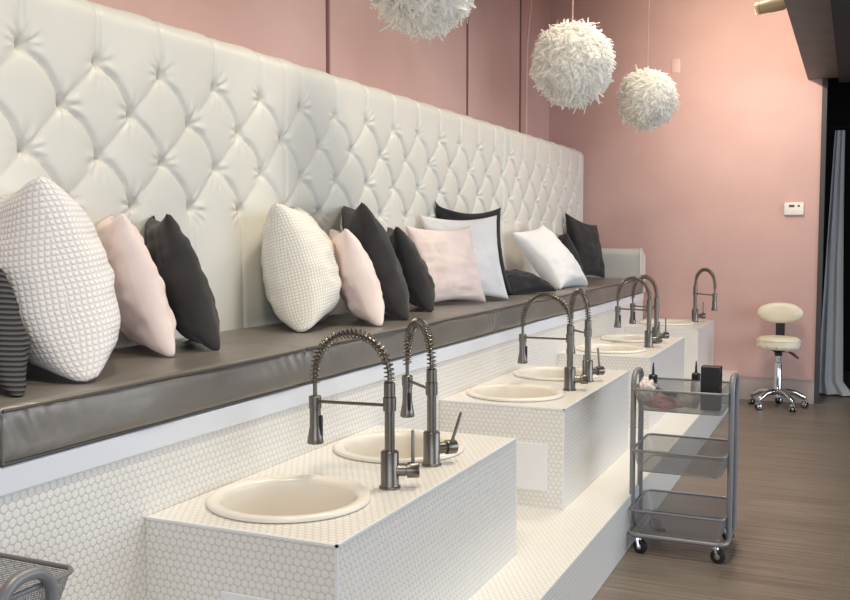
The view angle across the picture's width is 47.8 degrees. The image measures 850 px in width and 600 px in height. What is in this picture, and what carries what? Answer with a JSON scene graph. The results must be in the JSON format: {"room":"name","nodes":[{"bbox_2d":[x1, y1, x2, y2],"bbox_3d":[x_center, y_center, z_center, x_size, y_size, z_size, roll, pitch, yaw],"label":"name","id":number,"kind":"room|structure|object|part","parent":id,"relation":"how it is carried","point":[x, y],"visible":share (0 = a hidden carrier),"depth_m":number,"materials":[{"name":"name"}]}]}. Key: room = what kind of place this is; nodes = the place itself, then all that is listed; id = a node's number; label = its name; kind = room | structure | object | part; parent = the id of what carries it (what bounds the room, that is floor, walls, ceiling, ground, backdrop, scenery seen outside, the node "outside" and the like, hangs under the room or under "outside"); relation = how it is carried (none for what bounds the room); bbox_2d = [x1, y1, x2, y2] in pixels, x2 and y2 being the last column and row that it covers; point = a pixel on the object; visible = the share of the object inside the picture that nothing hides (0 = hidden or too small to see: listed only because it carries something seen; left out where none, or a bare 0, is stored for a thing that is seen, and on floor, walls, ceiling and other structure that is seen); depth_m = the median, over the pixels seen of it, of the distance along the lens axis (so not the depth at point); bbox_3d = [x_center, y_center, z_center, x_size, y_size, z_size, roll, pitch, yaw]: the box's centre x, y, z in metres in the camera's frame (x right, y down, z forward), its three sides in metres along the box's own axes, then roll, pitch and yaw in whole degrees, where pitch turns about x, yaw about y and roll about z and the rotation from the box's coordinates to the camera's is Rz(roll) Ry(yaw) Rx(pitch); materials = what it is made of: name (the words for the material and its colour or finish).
{"room":"salon","nodes":[
{"label":"salon","id":0,"kind":"room"},
{"bbox_2d":[87,0,549,140],"bbox_3d":[-1.247,-0.807,3.561,0.120,3.900,11.570,2,4,24],"label":"wall","id":1,"kind":"structure","parent":0,"point":[433,72],"depth_m":6.01,"materials":[{"name":"pink paint"}]},
{"bbox_2d":[326,0,328,73],"bbox_3d":[-0.511,-1.856,4.987,0.004,2.000,0.022,2,4,24],"label":"trim","id":2,"kind":"structure","parent":1,"relation":"attached to","point":[327,14],"depth_m":5.02,"materials":[{"name":"red"}]},
{"bbox_2d":[328,0,332,74],"bbox_3d":[-0.499,-1.858,5.010,0.024,2.000,0.025,2,4,24],"label":"trim","id":3,"kind":"structure","parent":1,"relation":"attached to","point":[329,1],"depth_m":5.03,"materials":[{"name":"pink paint"}]},
{"bbox_2d":[332,0,358,82],"bbox_3d":[-0.436,-1.867,5.146,0.012,2.000,0.310,2,4,24],"label":"trim","id":4,"kind":"structure","parent":1,"relation":"attached to","point":[345,38],"depth_m":5.18,"materials":[{"name":"pink paint"}]},
{"bbox_2d":[466,18,467,115],"bbox_3d":[0.300,-1.979,6.798,0.004,2.000,0.022,2,4,24],"label":"trim","id":5,"kind":"structure","parent":1,"relation":"attached to","point":[467,18],"depth_m":6.82,"materials":[{"name":"red"}]},
{"bbox_2d":[468,7,469,115],"bbox_3d":[0.309,-1.980,6.814,0.012,2.000,0.013,2,4,24],"label":"trim","id":6,"kind":"structure","parent":1,"relation":"attached to","point":[468,7],"depth_m":6.83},
{"bbox_2d":[519,0,520,131],"bbox_3d":[0.782,-2.051,7.874,0.004,2.000,0.022,2,4,24],"label":"trim","id":7,"kind":"structure","parent":1,"relation":"attached to","point":[520,0],"depth_m":7.89,"materials":[{"name":"red"}]},
{"bbox_2d":[520,0,522,132],"bbox_3d":[0.792,-2.053,7.892,0.016,2.000,0.017,2,4,24],"label":"trim","id":8,"kind":"structure","parent":1,"relation":"attached to","point":[521,0],"depth_m":7.89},
{"bbox_2d":[525,0,531,133],"bbox_3d":[0.850,-2.126,7.934,0.052,1.841,0.147,2,4,24],"label":"cable","id":9,"kind":"object","parent":1,"relation":"attached to","point":[530,0],"visible":0.86,"depth_m":7.89,"materials":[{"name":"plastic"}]},
{"bbox_2d":[549,0,822,380],"bbox_3d":[2.184,-1.127,8.288,2.278,3.900,0.120,2,4,24],"label":"wall","id":10,"kind":"structure","parent":0,"point":[710,188],"depth_m":8.11,"materials":[{"name":"pink paint"}]},
{"bbox_2d":[672,58,679,72],"bbox_3d":[2.138,-1.997,8.179,0.070,0.120,0.008,2,4,24],"label":"blank wall plate","id":11,"kind":"object","parent":10,"relation":"attached to","point":[675,62],"visible":1,"depth_m":8.18,"materials":[{"name":"pink"}]},
{"bbox_2d":[739,376,813,403],"bbox_3d":[2.911,0.750,8.014,0.623,0.190,0.018,2,4,24],"label":"baseboard","id":12,"kind":"structure","parent":10,"relation":"attached to","point":[747,385],"depth_m":8.01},
{"bbox_2d":[784,202,803,214],"bbox_3d":[3.019,-0.747,7.856,0.150,0.104,0.030,2,4,24],"label":"thermostat","id":13,"kind":"object","parent":10,"relation":"attached to","point":[790,208],"visible":1,"depth_m":7.84,"materials":[{"name":"white plastic"}]},
{"bbox_2d":[814,78,827,403],"bbox_3d":[3.243,-0.467,7.864,0.037,2.640,0.150,2,4,24],"label":"door frame","id":14,"kind":"structure","parent":10,"relation":"attached to","point":[825,80],"depth_m":7.80,"materials":[{"name":"grey paint"}]},
{"bbox_2d":[592,371,849,599],"bbox_3d":[2.750,1.194,3.240,7.550,0.050,14.000,2,4,24],"label":"floor","id":15,"kind":"structure","parent":0,"point":[791,539],"depth_m":4.60,"materials":[{"name":"brown wood"}]},
{"bbox_2d":[0,552,73,599],"bbox_3d":[-0.924,0.875,1.880,0.425,0.768,0.334,2,4,24],"label":"rolling cart","id":16,"kind":"object","parent":15,"relation":"on","point":[46,579],"visible":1,"depth_m":1.83,"materials":[{"name":"silver metal"}]},
{"bbox_3d":[-0.739,0.836,1.801,0.025,0.678,0.149,2,4,24],"label":"handle","id":17,"kind":"part","parent":16,"relation":"part of","materials":[{"name":"grey metal"}]},
{"bbox_2d":[0,248,645,599],"bbox_3d":[0.186,0.386,5.352,0.724,1.276,6.956,2,4,24],"label":"tiled bench","id":18,"kind":"object","parent":15,"relation":"on","point":[85,508],"visible":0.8,"depth_m":2.62,"materials":[{"name":"white tile"}]},
{"bbox_2d":[0,340,305,466],"bbox_3d":[-0.896,0.246,2.697,0.578,0.130,1.228,2,4,24],"label":"seat cushion","id":19,"kind":"object","parent":18,"relation":"on","point":[138,387],"visible":0.83,"depth_m":2.48,"materials":[{"name":"brown leather"}]},
{"bbox_2d":[0,268,30,396],"bbox_3d":[-1.082,0.060,2.395,0.152,0.282,0.614,-3,5,-37],"label":"pillow","id":20,"kind":"object","parent":19,"relation":"on","point":[15,342],"visible":1,"depth_m":2.27,"materials":[{"name":"fabric"}]},
{"bbox_2d":[0,176,120,381],"bbox_3d":[-0.983,-0.070,2.606,0.484,0.514,0.434,2,4,24],"label":"pillow","id":21,"kind":"object","parent":19,"relation":"on","point":[54,260],"visible":0.88,"depth_m":2.43,"materials":[{"name":"white fabric"}]},
{"bbox_2d":[96,213,175,356],"bbox_3d":[-0.901,-0.054,2.995,0.209,0.430,0.399,-3,5,-34],"label":"pillow","id":22,"kind":"object","parent":19,"relation":"on","point":[147,318],"visible":0.84,"depth_m":2.86,"materials":[{"name":"pink fabric"}]},
{"bbox_2d":[145,214,219,350],"bbox_3d":[-0.800,-0.066,3.155,0.212,0.432,0.399,-2,4,-21],"label":"pillow","id":23,"kind":"object","parent":19,"relation":"on","point":[190,297],"visible":0.86,"depth_m":3.02,"materials":[{"name":"grey fabric"}]},
{"bbox_2d":[0,0,583,348],"bbox_3d":[-0.166,-0.501,5.420,0.346,1.237,7.000,2,4,24],"label":"tufted backrest","id":24,"kind":"object","parent":18,"relation":"on","point":[138,117],"visible":0.65,"depth_m":3.69,"materials":[{"name":"white leather"}]},
{"bbox_3d":[-1.134,-0.373,3.165,0.271,1.187,2.087,2,4,24],"label":"tufted panel","id":25,"kind":"part","parent":24,"relation":"part of","materials":[{"name":"white leather"}]},
{"bbox_3d":[-0.145,-0.523,5.374,0.271,1.187,2.763,2,4,24],"label":"tufted panel","id":26,"kind":"part","parent":24,"relation":"part of","materials":[{"name":"white leather"}]},
{"bbox_3d":[0.857,-0.674,7.612,0.271,1.187,2.150,2,4,24],"label":"tufted panel","id":27,"kind":"part","parent":24,"relation":"part of","materials":[{"name":"white leather"}]},
{"bbox_2d":[175,306,494,384],"bbox_3d":[-0.276,0.151,4.086,0.575,0.131,1.820,2,4,24],"label":"seat cushion","id":28,"kind":"object","parent":18,"relation":"on","point":[448,326],"visible":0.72,"depth_m":3.74,"materials":[{"name":"brown leather"}]},
{"bbox_2d":[261,203,341,331],"bbox_3d":[-0.488,-0.142,3.856,0.354,0.488,0.468,2,4,24],"label":"pillow","id":29,"kind":"object","parent":28,"relation":"on","point":[302,281],"visible":1,"depth_m":3.68,"materials":[{"name":"beige fabric"}]},
{"bbox_2d":[329,229,384,325],"bbox_3d":[-0.290,-0.104,4.020,0.215,0.392,0.416,-1,4,-8],"label":"pillow","id":30,"kind":"object","parent":28,"relation":"on","point":[360,291],"visible":0.84,"depth_m":3.86,"materials":[{"name":"pink fabric"}]},
{"bbox_2d":[341,202,408,319],"bbox_3d":[-0.223,-0.179,4.304,0.263,0.503,0.492,-1,4,-12],"label":"pillow","id":31,"kind":"object","parent":28,"relation":"on","point":[361,222],"visible":0.69,"depth_m":4.11,"materials":[{"name":"grey fabric"}]},
{"bbox_2d":[387,227,434,311],"bbox_3d":[-0.072,-0.157,4.698,0.221,0.404,0.394,-1,4,-8],"label":"pillow","id":32,"kind":"object","parent":28,"relation":"on","point":[420,284],"visible":0.73,"depth_m":4.54,"materials":[{"name":"grey fabric"}]},
{"bbox_2d":[409,289,588,332],"bbox_3d":[0.475,0.038,5.757,0.578,0.130,1.850,2,4,24],"label":"seat cushion","id":33,"kind":"object","parent":18,"relation":"on","point":[507,312],"visible":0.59,"depth_m":5.32,"materials":[{"name":"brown leather"}]},
{"bbox_2d":[405,226,485,301],"bbox_3d":[0.116,-0.186,5.064,0.470,0.413,0.178,-3,5,-40],"label":"pillow","id":34,"kind":"object","parent":33,"relation":"on","point":[449,256],"visible":0.82,"depth_m":5.01,"materials":[{"name":"pink fabric"}]},
{"bbox_2d":[419,215,508,298],"bbox_3d":[0.223,-0.236,5.341,0.528,0.475,0.137,-1,4,-18],"label":"pillow","id":35,"kind":"object","parent":33,"relation":"on","point":[484,230],"visible":0.49,"depth_m":5.33,"materials":[{"name":"white fabric"}]},
{"bbox_2d":[435,201,511,293],"bbox_3d":[0.285,-0.300,5.660,0.557,0.560,0.178,-3,5,-41],"label":"pillow","id":36,"kind":"object","parent":33,"relation":"on","point":[442,213],"visible":0.27,"depth_m":5.69,"materials":[{"name":"black fabric"}]},
{"bbox_2d":[505,269,555,294],"bbox_3d":[0.568,-0.117,6.004,0.210,0.152,0.657,3,5,39],"label":"pillow","id":37,"kind":"object","parent":33,"relation":"on","point":[520,282],"visible":0.61,"depth_m":5.95,"materials":[{"name":"black fabric"}]},
{"bbox_2d":[562,277,643,306],"bbox_3d":[1.224,-0.075,7.428,0.579,0.130,1.820,2,4,24],"label":"seat cushion","id":38,"kind":"object","parent":18,"relation":"on","point":[601,290],"visible":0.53,"depth_m":7.12,"materials":[{"name":"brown leather"}]},
{"bbox_2d":[512,225,587,288],"bbox_3d":[0.877,-0.307,6.688,0.400,0.437,0.537,2,4,24],"label":"pillow","id":39,"kind":"object","parent":38,"relation":"on","point":[554,263],"visible":0.96,"depth_m":6.53,"materials":[{"name":"white fabric"}]},
{"bbox_2d":[558,233,585,276],"bbox_3d":[1.163,-0.359,7.851,0.214,0.383,0.324,-2,4,-24],"label":"pillow","id":40,"kind":"object","parent":38,"relation":"on","point":[565,239],"visible":0.34,"depth_m":7.73,"materials":[{"name":"grey fabric"}]},
{"bbox_2d":[565,213,604,277],"bbox_3d":[1.333,-0.452,7.995,0.225,0.548,0.429,4,5,43],"label":"pillow","id":41,"kind":"object","parent":38,"relation":"on","point":[585,237],"visible":0.79,"depth_m":7.90,"materials":[{"name":"grey fabric"}]},
{"bbox_3d":[1.626,-0.262,8.358,0.530,0.377,0.215,2,4,24],"label":"padded arm","id":42,"kind":"part","parent":18,"relation":"part of","materials":[{"name":"white leather"}]},
{"bbox_2d":[469,370,737,599],"bbox_3d":[0.873,0.923,5.111,0.767,0.237,6.990,2,4,24],"label":"tiled step","id":43,"kind":"structure","parent":15,"relation":"on","point":[570,553],"depth_m":3.84,"materials":[{"name":"white tile"}]},
{"bbox_2d":[145,425,516,599],"bbox_3d":[-0.196,0.736,2.950,0.562,0.428,1.308,2,4,24],"label":"pedestal","id":44,"kind":"object","parent":43,"relation":"on","point":[447,531],"visible":0.74,"depth_m":2.52,"materials":[{"name":"white tile"}]},
{"bbox_3d":[-0.430,0.824,2.347,0.160,0.208,0.006,2,4,24],"label":"access panel","id":45,"kind":"part","parent":44,"relation":"part of","materials":[{"name":"white paint"}]},
{"bbox_2d":[206,475,370,522],"bbox_3d":[-0.370,0.628,2.623,0.445,0.198,0.445,2,4,24],"label":"sink basin","id":46,"kind":"object","parent":44,"relation":"in","point":[279,498],"visible":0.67,"depth_m":2.76,"materials":[{"name":"white ceramic"}]},
{"bbox_2d":[307,328,419,490],"bbox_3d":[-0.181,0.308,2.757,0.346,0.455,0.075,1,4,15],"label":"spring faucet","id":47,"kind":"object","parent":44,"relation":"on","point":[391,469],"visible":1,"depth_m":2.73,"materials":[{"name":"silver metal"}]},
{"bbox_3d":[-0.212,0.298,2.768,0.205,0.011,0.010,1,4,20],"label":"holder arm","id":48,"kind":"part","parent":47,"relation":"part of","materials":[{"name":"silver metal"}]},
{"bbox_3d":[-0.035,0.419,2.737,0.010,0.097,0.010,2,4,24],"label":"lever","id":49,"kind":"part","parent":47,"relation":"part of","materials":[{"name":"silver metal"}]},
{"bbox_2d":[333,431,464,462],"bbox_3d":[-0.088,0.585,3.252,0.445,0.198,0.445,2,4,24],"label":"sink basin","id":50,"kind":"object","parent":44,"relation":"in","point":[367,447],"visible":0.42,"depth_m":3.38,"materials":[{"name":"white ceramic"}]},
{"bbox_2d":[400,318,461,467],"bbox_3d":[-0.016,0.285,3.100,0.136,0.455,0.287,-3,5,-40],"label":"spring faucet","id":51,"kind":"object","parent":44,"relation":"on","point":[432,446],"visible":1,"depth_m":3.01,"materials":[{"name":"silver metal"}]},
{"bbox_3d":[-0.020,0.275,3.109,0.010,0.011,0.205,-1,4,-20],"label":"holder arm","id":52,"kind":"part","parent":51,"relation":"part of","materials":[{"name":"silver metal"}]},
{"bbox_3d":[0.100,0.402,3.045,0.041,0.094,0.010,-2,4,-27],"label":"lever","id":53,"kind":"part","parent":51,"relation":"part of","materials":[{"name":"silver metal"}]},
{"bbox_2d":[440,365,628,510],"bbox_3d":[0.575,0.620,4.672,0.562,0.428,1.258,2,4,24],"label":"pedestal","id":54,"kind":"object","parent":43,"relation":"on","point":[565,443],"visible":0.79,"depth_m":4.14,"materials":[{"name":"white tile"}]},
{"bbox_2d":[467,383,564,401],"bbox_3d":[0.412,0.510,4.368,0.445,0.198,0.445,2,4,24],"label":"sink basin","id":55,"kind":"object","parent":54,"relation":"in","point":[505,392],"visible":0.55,"depth_m":4.50,"materials":[{"name":"white ceramic"}]},
{"bbox_3d":[0.445,0.701,4.049,0.151,0.200,0.006,2,4,24],"label":"access panel","id":56,"kind":"part","parent":54,"relation":"part of","materials":[{"name":"white paint"}]},
{"bbox_2d":[517,292,588,390],"bbox_3d":[0.599,0.190,4.501,0.346,0.455,0.080,2,4,24],"label":"spring faucet","id":57,"kind":"object","parent":54,"relation":"on","point":[570,378],"visible":0.99,"depth_m":4.46,"materials":[{"name":"silver metal"}]},
{"bbox_3d":[0.568,0.180,4.510,0.205,0.011,0.010,2,4,27],"label":"holder arm","id":58,"kind":"part","parent":57,"relation":"part of","materials":[{"name":"silver metal"}]},
{"bbox_3d":[0.740,0.302,4.460,0.010,0.097,0.010,2,4,24],"label":"lever","id":59,"kind":"part","parent":57,"relation":"part of","materials":[{"name":"silver metal"}]},
{"bbox_2d":[513,366,599,380],"bbox_3d":[0.679,0.469,4.964,0.445,0.198,0.445,2,4,24],"label":"sink basin","id":60,"kind":"object","parent":54,"relation":"in","point":[547,373],"visible":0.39,"depth_m":5.11,"materials":[{"name":"white ceramic"}]},
{"bbox_2d":[566,288,604,382],"bbox_3d":[0.784,0.168,4.829,0.118,0.455,0.287,-2,4,-22],"label":"spring faucet","id":61,"kind":"object","parent":54,"relation":"on","point":[590,370],"visible":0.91,"depth_m":4.71,"materials":[{"name":"silver metal"}]},
{"bbox_3d":[0.857,0.283,4.739,0.019,0.097,0.010,-1,4,-12],"label":"lever","id":62,"kind":"part","parent":61,"relation":"part of","materials":[{"name":"silver metal"}]},
{"bbox_2d":[558,334,684,429],"bbox_3d":[1.329,0.506,6.355,0.562,0.428,1.273,2,4,24],"label":"pedestal","id":63,"kind":"object","parent":43,"relation":"on","point":[668,357],"visible":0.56,"depth_m":5.86,"materials":[{"name":"white tile"}]},
{"bbox_2d":[575,343,646,353],"bbox_3d":[1.169,0.396,6.057,0.445,0.198,0.445,2,4,24],"label":"sink basin","id":64,"kind":"object","parent":63,"relation":"in","point":[607,348],"visible":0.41,"depth_m":6.17,"materials":[{"name":"white ceramic"}]},
{"bbox_2d":[600,334,664,342],"bbox_3d":[1.438,0.355,6.659,0.445,0.198,0.445,2,4,24],"label":"sink basin","id":65,"kind":"object","parent":63,"relation":"in","point":[632,338],"visible":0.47,"depth_m":6.81,"materials":[{"name":"white ceramic"}]},
{"bbox_2d":[614,276,662,347],"bbox_3d":[1.377,0.073,6.229,0.340,0.455,0.093,3,5,35],"label":"spring faucet","id":66,"kind":"object","parent":63,"relation":"on","point":[649,339],"visible":1,"depth_m":6.17,"materials":[{"name":"silver metal"}]},
{"bbox_3d":[1.355,0.062,6.248,0.205,0.011,0.010,4,5,44],"label":"holder arm","id":67,"kind":"part","parent":66,"relation":"part of","materials":[{"name":"silver metal"}]},
{"bbox_2d":[629,275,668,343],"bbox_3d":[1.497,0.056,6.480,0.111,0.455,0.320,-4,5,-42],"label":"spring faucet","id":68,"kind":"object","parent":63,"relation":"on","point":[632,320],"visible":0.88,"depth_m":6.40,"materials":[{"name":"silver metal"}]},
{"bbox_2d":[625,318,713,383],"bbox_3d":[2.022,0.401,7.902,0.562,0.428,0.899,2,4,24],"label":"pedestal","id":69,"kind":"object","parent":43,"relation":"on","point":[698,336],"visible":0.43,"depth_m":7.52,"materials":[{"name":"white tile"}]},
{"bbox_2d":[639,319,694,325],"bbox_3d":[1.976,0.273,7.861,0.445,0.198,0.445,2,4,24],"label":"sink basin","id":70,"kind":"object","parent":69,"relation":"on","point":[670,322],"visible":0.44,"depth_m":7.94,"materials":[{"name":"white ceramic"}]},
{"bbox_2d":[692,268,716,321],"bbox_3d":[2.283,-0.037,7.848,0.118,0.455,0.282,-1,4,-8],"label":"spring faucet","id":71,"kind":"object","parent":69,"relation":"on","point":[695,315],"visible":1,"depth_m":7.93,"materials":[{"name":"silver metal"}]},
{"bbox_2d":[627,367,738,563],"bbox_3d":[1.151,0.703,4.266,0.441,0.790,0.416,2,4,24],"label":"rolling cart","id":72,"kind":"object","parent":15,"relation":"on","point":[729,524],"visible":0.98,"depth_m":4.18,"materials":[{"name":"silver metal"}]},
{"bbox_3d":[0.957,0.653,4.336,0.025,0.700,0.195,2,4,24],"label":"handle","id":73,"kind":"part","parent":72,"relation":"part of","materials":[{"name":"grey metal"}]},
{"bbox_2d":[649,362,658,393],"bbox_3d":[1.012,0.370,4.260,0.052,0.188,0.052,2,4,24],"label":"bottle","id":74,"kind":"object","parent":72,"relation":"in","point":[653,375],"visible":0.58,"depth_m":4.24,"materials":[{"name":"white plastic"}]},
{"bbox_2d":[643,394,682,409],"bbox_3d":[1.033,0.441,4.176,0.107,0.054,0.144,-4,5,-44],"label":"folded cloth","id":75,"kind":"object","parent":72,"relation":"in","point":[669,397],"visible":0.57,"depth_m":4.15,"materials":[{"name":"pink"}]},
{"bbox_2d":[637,376,655,400],"bbox_3d":[0.968,0.385,4.194,0.087,0.104,0.080,-3,5,-38],"label":"packet","id":76,"kind":"object","parent":75,"relation":"on","point":[645,383],"visible":0.69,"depth_m":4.17,"materials":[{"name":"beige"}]},
{"bbox_2d":[655,387,675,396],"bbox_3d":[1.044,0.401,4.149,0.094,0.041,0.053,2,4,24],"label":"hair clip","id":77,"kind":"object","parent":75,"relation":"on","point":[658,388],"visible":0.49,"depth_m":4.14,"materials":[{"name":"black plastic"}]},
{"bbox_2d":[630,489,726,541],"bbox_3d":[1.151,0.959,4.284,0.403,0.108,0.386,2,4,24],"label":"wire tray","id":78,"kind":"object","parent":72,"relation":"on","point":[635,518],"depth_m":4.22,"materials":[{"name":"grey metal"}]},
{"bbox_2d":[631,433,728,478],"bbox_3d":[1.151,0.691,4.265,0.403,0.101,0.386,2,4,24],"label":"wire tray","id":79,"kind":"object","parent":72,"relation":"on","point":[638,454],"depth_m":4.22,"materials":[{"name":"grey metal"}]},
{"bbox_2d":[632,377,729,415],"bbox_3d":[1.151,0.424,4.247,0.403,0.100,0.386,2,4,24],"label":"wire tray","id":80,"kind":"object","parent":72,"relation":"on","point":[635,387],"depth_m":4.11,"materials":[{"name":"grey metal"}]},
{"bbox_3d":[1.151,1.015,4.287,0.437,0.020,0.416,2,4,24],"label":"frame","id":81,"kind":"part","parent":72,"relation":"part of","materials":[{"name":"grey metal"}]},
{"bbox_2d":[676,394,698,408],"bbox_3d":[1.145,0.443,4.184,0.052,0.052,0.088,-3,5,-41],"label":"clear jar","id":82,"kind":"object","parent":72,"relation":"in","point":[680,397],"visible":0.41,"depth_m":4.16,"materials":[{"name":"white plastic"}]},
{"bbox_2d":[690,361,700,396],"bbox_3d":[1.216,0.367,4.310,0.047,0.188,0.047,2,4,24],"label":"bottle","id":83,"kind":"object","parent":72,"relation":"in","point":[695,386],"visible":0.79,"depth_m":4.29,"materials":[{"name":"white plastic"}]},
{"bbox_2d":[700,365,721,410],"bbox_3d":[1.234,0.378,4.138,0.083,0.188,0.072,2,4,24],"label":"box","id":84,"kind":"object","parent":72,"relation":"in","point":[711,375],"visible":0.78,"depth_m":4.11,"materials":[{"name":"black plastic"}]},
{"bbox_3d":[1.336,0.665,4.167,0.025,0.700,0.195,2,4,24],"label":"handle","id":85,"kind":"part","parent":72,"relation":"part of","materials":[{"name":"grey metal"}]},
{"bbox_2d":[747,302,808,411],"bbox_3d":[2.841,0.446,7.718,0.470,0.836,0.450,2,4,24],"label":"stool","id":86,"kind":"object","parent":15,"relation":"on","point":[780,313],"visible":1,"depth_m":7.69,"materials":[{"name":"beige leather"}]},
{"bbox_2d":[756,400,761,408],"bbox_3d":[2.647,0.830,7.617,0.051,0.069,0.052,0,4,2],"label":"caster wheel","id":87,"kind":"object","parent":86,"relation":"attached to","point":[758,404],"depth_m":7.60,"materials":[{"name":"silver metal"}]},
{"bbox_3d":[2.744,0.747,7.801,0.214,0.095,0.052,4,5,43],"label":"leg","id":88,"kind":"part","parent":86,"relation":"part of","materials":[{"name":"silver metal"}]},
{"bbox_3d":[2.728,0.757,7.656,0.214,0.095,0.052,-2,5,-31],"label":"leg","id":89,"kind":"part","parent":86,"relation":"part of","materials":[{"name":"silver metal"}]},
{"bbox_3d":[2.833,0.339,7.690,0.332,0.099,0.332,2,4,24],"label":"seat","id":90,"kind":"part","parent":86,"relation":"part of","materials":[{"name":"beige leather"}]},
{"bbox_3d":[2.893,0.105,7.822,0.356,0.170,0.069,2,4,24],"label":"backrest","id":91,"kind":"part","parent":86,"relation":"part of","materials":[{"name":"beige leather"}]},
{"bbox_3d":[2.856,0.761,7.599,0.052,0.095,0.214,-1,4,-11],"label":"leg","id":92,"kind":"part","parent":86,"relation":"part of","materials":[{"name":"silver metal"}]},
{"bbox_3d":[2.954,0.754,7.707,0.214,0.095,0.052,0,4,5],"label":"leg","id":93,"kind":"part","parent":86,"relation":"part of","materials":[{"name":"silver metal"}]},
{"bbox_2d":[801,399,807,406],"bbox_3d":[3.046,0.824,7.700,0.051,0.069,0.057,2,4,24],"label":"caster wheel","id":94,"kind":"object","parent":86,"relation":"attached to","point":[804,403],"depth_m":7.68,"materials":[{"name":"silver metal"}]},
{"bbox_2d":[784,0,838,79],"bbox_3d":[1.930,-2.216,4.832,0.232,1.260,6.250,2,4,24],"label":"soffit","id":95,"kind":"structure","parent":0,"point":[811,21],"depth_m":6.05,"materials":[{"name":"grey paint"}]},
{"bbox_2d":[754,0,785,14],"bbox_3d":[2.337,-1.966,6.384,0.276,0.111,0.096,2,5,33],"label":"spotlight","id":96,"kind":"object","parent":95,"relation":"attached to","point":[766,6],"visible":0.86,"depth_m":6.38,"materials":[{"name":"beige"}]},
{"bbox_2d":[821,83,849,371],"bbox_3d":[5.350,-0.841,9.239,3.800,3.200,0.100,2,4,24],"label":"wall","id":97,"kind":"structure","parent":0,"point":[838,105],"depth_m":9.69,"materials":[{"name":"black paint"}]},
{"bbox_2d":[828,78,849,83],"bbox_3d":[4.915,-2.122,8.177,3.800,0.100,2.030,2,4,24],"label":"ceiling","id":98,"kind":"structure","parent":0,"point":[830,80],"depth_m":9.50,"materials":[{"name":"black paint"}]},
{"bbox_2d":[830,0,849,82],"bbox_3d":[2.355,-2.184,4.643,0.700,1.300,6.250,2,4,24],"label":"soffit","id":99,"kind":"structure","parent":0,"point":[840,9],"depth_m":5.86,"materials":[{"name":"black paint"}]},
{"bbox_3d":[2.230,-2.693,1.810,7.550,0.100,11.450,2,4,24],"label":"ceiling","id":100,"kind":"structure","parent":0,"visible":0},
{"bbox_2d":[368,0,478,45],"bbox_3d":[-0.014,-1.907,3.837,0.478,1.742,0.482,-1,4,-10],"label":"pendant lamp","id":101,"kind":"object","parent":100,"relation":"hanging from","point":[423,18],"visible":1,"depth_m":3.80,"materials":[{"name":"white fabric"}]},
{"bbox_2d":[529,0,616,113],"bbox_3d":[0.783,-1.927,5.082,0.468,1.871,0.468,-2,4,-30],"label":"pendant lamp","id":102,"kind":"object","parent":100,"relation":"hanging from","point":[572,62],"visible":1,"depth_m":4.99,"materials":[{"name":"white fabric"}]},
{"bbox_2d":[615,0,679,131],"bbox_3d":[1.600,-2.096,6.858,0.452,1.774,0.454,3,5,40],"label":"pendant lamp","id":103,"kind":"object","parent":100,"relation":"hanging from","point":[646,100],"visible":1,"depth_m":6.77,"materials":[{"name":"white fabric"}]},
{"bbox_3d":[1.598,-1.444,6.897,0.459,0.468,0.470,2,4,24],"label":"lamp shade","id":104,"kind":"part","parent":103,"relation":"part of","materials":[{"name":"white"}]},
{"bbox_3d":[1.597,-2.273,6.843,0.012,1.379,0.008,2,4,24],"label":"cord","id":105,"kind":"part","parent":103,"relation":"part of","materials":[{"name":"brown plastic"}]},
{"bbox_3d":[3.126,-0.829,9.066,0.120,3.200,2.030,2,4,24],"label":"wall","id":106,"kind":"structure","parent":0,"visible":0},
{"bbox_2d":[819,126,849,395],"bbox_3d":[3.476,-0.327,8.228,1.190,2.295,0.070,2,4,24],"label":"curtain","id":107,"kind":"object","parent":106,"relation":"hanging from","point":[831,355],"visible":0.99,"depth_m":8.24,"materials":[{"name":"grey fabric"}]}
]}

